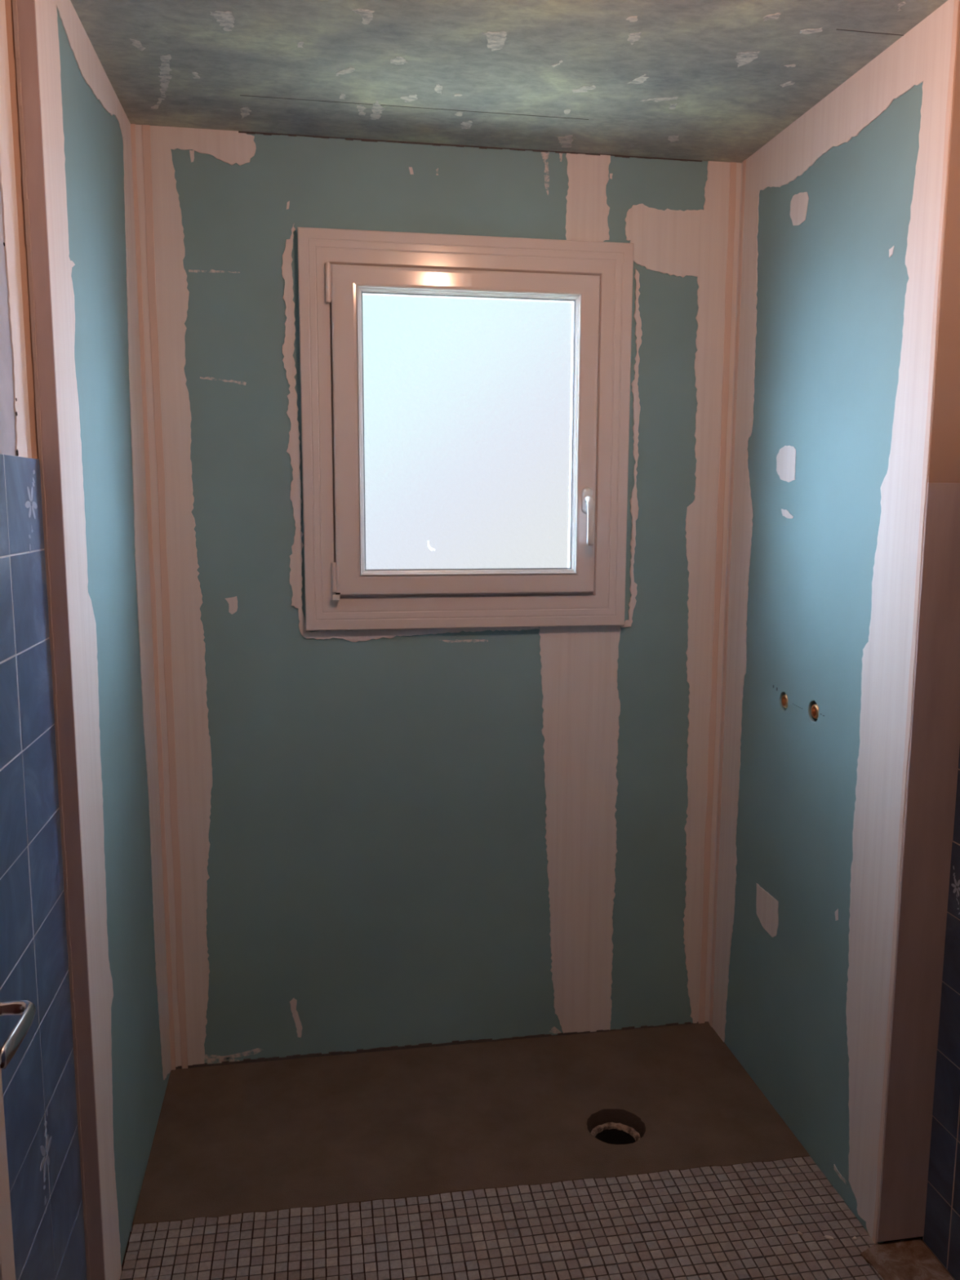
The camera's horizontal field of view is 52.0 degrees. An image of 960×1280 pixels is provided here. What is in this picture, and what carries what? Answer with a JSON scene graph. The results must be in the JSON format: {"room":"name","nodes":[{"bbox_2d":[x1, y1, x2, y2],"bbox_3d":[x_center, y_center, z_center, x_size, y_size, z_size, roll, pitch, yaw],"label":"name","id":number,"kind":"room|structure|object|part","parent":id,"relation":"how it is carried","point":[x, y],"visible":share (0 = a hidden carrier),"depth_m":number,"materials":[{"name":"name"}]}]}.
{"room":"building under construction","nodes":[
{"label":"building under construction","id":0,"kind":"room"},
{"bbox_2d":[0,0,171,1279],"bbox_3d":[-0.700,0.252,1.034,0.203,2.620,3.420,-1,8,-9],"label":"wall","id":1,"kind":"structure","parent":0,"point":[75,129],"depth_m":1.78,"materials":[{"name":"paint"}]},
{"bbox_2d":[0,1000,35,1279],"bbox_3d":[-0.508,0.457,0.804,0.098,2.020,0.772,-1,8,-9],"label":"door","id":2,"kind":"structure","parent":1,"relation":"in","point":[26,1009],"depth_m":1.19,"materials":[{"name":"grey paint"}]},
{"bbox_3d":[-0.534,0.436,1.095,0.052,0.026,0.129,-1,8,-9],"label":"handle lever","id":3,"kind":"part","parent":2,"relation":"part of","materials":[{"name":"silver metal"}]},
{"bbox_2d":[130,124,742,1070],"bbox_3d":[-0.039,0.003,2.817,2.100,2.621,0.166,-1,8,-9],"label":"wall","id":4,"kind":"structure","parent":0,"point":[379,840],"depth_m":2.74,"materials":[{"name":"teal paint"}]},
{"bbox_2d":[297,226,633,631],"bbox_3d":[-0.028,-0.543,2.638,0.886,1.031,0.148,-1,8,-9],"label":"window","id":5,"kind":"structure","parent":4,"relation":"in","point":[465,399],"depth_m":2.63,"materials":[{"name":"white plastic"}]},
{"bbox_3d":[-0.036,-0.548,2.646,0.708,0.845,0.068,-1,8,-9],"label":"sash","id":6,"kind":"part","parent":5,"relation":"part of","materials":[{"name":"white plastic"}]},
{"bbox_3d":[-0.028,-0.547,2.635,0.580,0.729,0.004,-1,8,-9],"label":"pane","id":7,"kind":"part","parent":5,"relation":"part of","materials":[{"name":"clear glass"}]},
{"bbox_3d":[0.297,-0.323,2.669,0.023,0.132,0.040,-1,8,-9],"label":"handle lever","id":8,"kind":"part","parent":5,"relation":"part of","materials":[{"name":"white plastic"}]},
{"bbox_2d":[70,0,947,163],"bbox_3d":[0.241,-1.112,0.999,2.100,0.101,3.420,-1,8,-9],"label":"ceiling","id":9,"kind":"structure","parent":0,"point":[703,80],"depth_m":2.08,"materials":[{"name":"paint"}]},
{"bbox_2d":[120,1156,955,1279],"bbox_3d":[0.231,1.534,1.373,2.100,0.254,3.420,-1,8,-9],"label":"floor","id":10,"kind":"structure","parent":0,"point":[743,1221],"depth_m":2.14,"materials":[{"name":"grey tile"}]},
{"bbox_2d":[132,1022,809,1230],"bbox_3d":[-0.030,1.294,2.596,1.594,0.120,0.636,-1,8,-9],"label":"shower base","id":11,"kind":"object","parent":10,"relation":"on","point":[264,1136],"visible":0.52,"depth_m":2.54,"materials":[{"name":"brown concrete"}]},
{"bbox_2d":[591,1122,640,1144],"bbox_3d":[0.348,1.318,2.533,0.134,0.082,0.136,-1,8,-9],"label":"drain pipe","id":12,"kind":"object","parent":11,"relation":"in","point":[612,1133],"visible":0.37,"depth_m":2.58,"materials":[{"name":"black plastic"}]},
{"bbox_2d":[595,1128,635,1144],"bbox_3d":[0.348,1.324,2.533,0.109,0.071,0.109,-1,8,-9],"label":"drain hole","id":13,"kind":"object","parent":12,"relation":"attached to","point":[613,1136],"depth_m":2.58,"materials":[{"name":"black"}]},
{"bbox_2d":[823,1235,834,1239],"bbox_3d":[0.758,1.299,2.141,0.022,0.005,0.009,3,8,19],"label":"crumb","id":14,"kind":"object","parent":10,"relation":"on","point":[826,1237],"visible":1,"depth_m":2.14,"materials":[{"name":"white"}]},
{"bbox_2d":[708,0,959,1244],"bbox_3d":[0.934,0.060,2.433,0.308,2.621,0.933,-1,8,-9],"label":"wall","id":15,"kind":"structure","parent":0,"point":[834,832],"depth_m":2.19,"materials":[{"name":"teal paint"}]},
{"bbox_2d":[781,693,787,707],"bbox_3d":[0.787,0.155,2.506,0.028,0.036,0.036,-1,8,-9],"label":"pipe","id":16,"kind":"object","parent":15,"relation":"attached to","point":[784,698],"visible":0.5,"depth_m":2.51,"materials":[{"name":"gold metal"}]},
{"bbox_2d":[810,703,818,718],"bbox_3d":[0.812,0.170,2.357,0.028,0.036,0.036,-1,8,-9],"label":"pipe","id":17,"kind":"object","parent":15,"relation":"attached to","point":[815,708],"visible":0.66,"depth_m":2.36,"materials":[{"name":"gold metal"}]},
{"bbox_2d":[922,746,959,1279],"bbox_3d":[1.259,0.288,0.834,0.200,2.620,2.373,-1,8,-9],"label":"wall","id":18,"kind":"structure","parent":0,"point":[941,1236],"depth_m":2.04,"materials":[{"name":"blue tile"}]}
]}

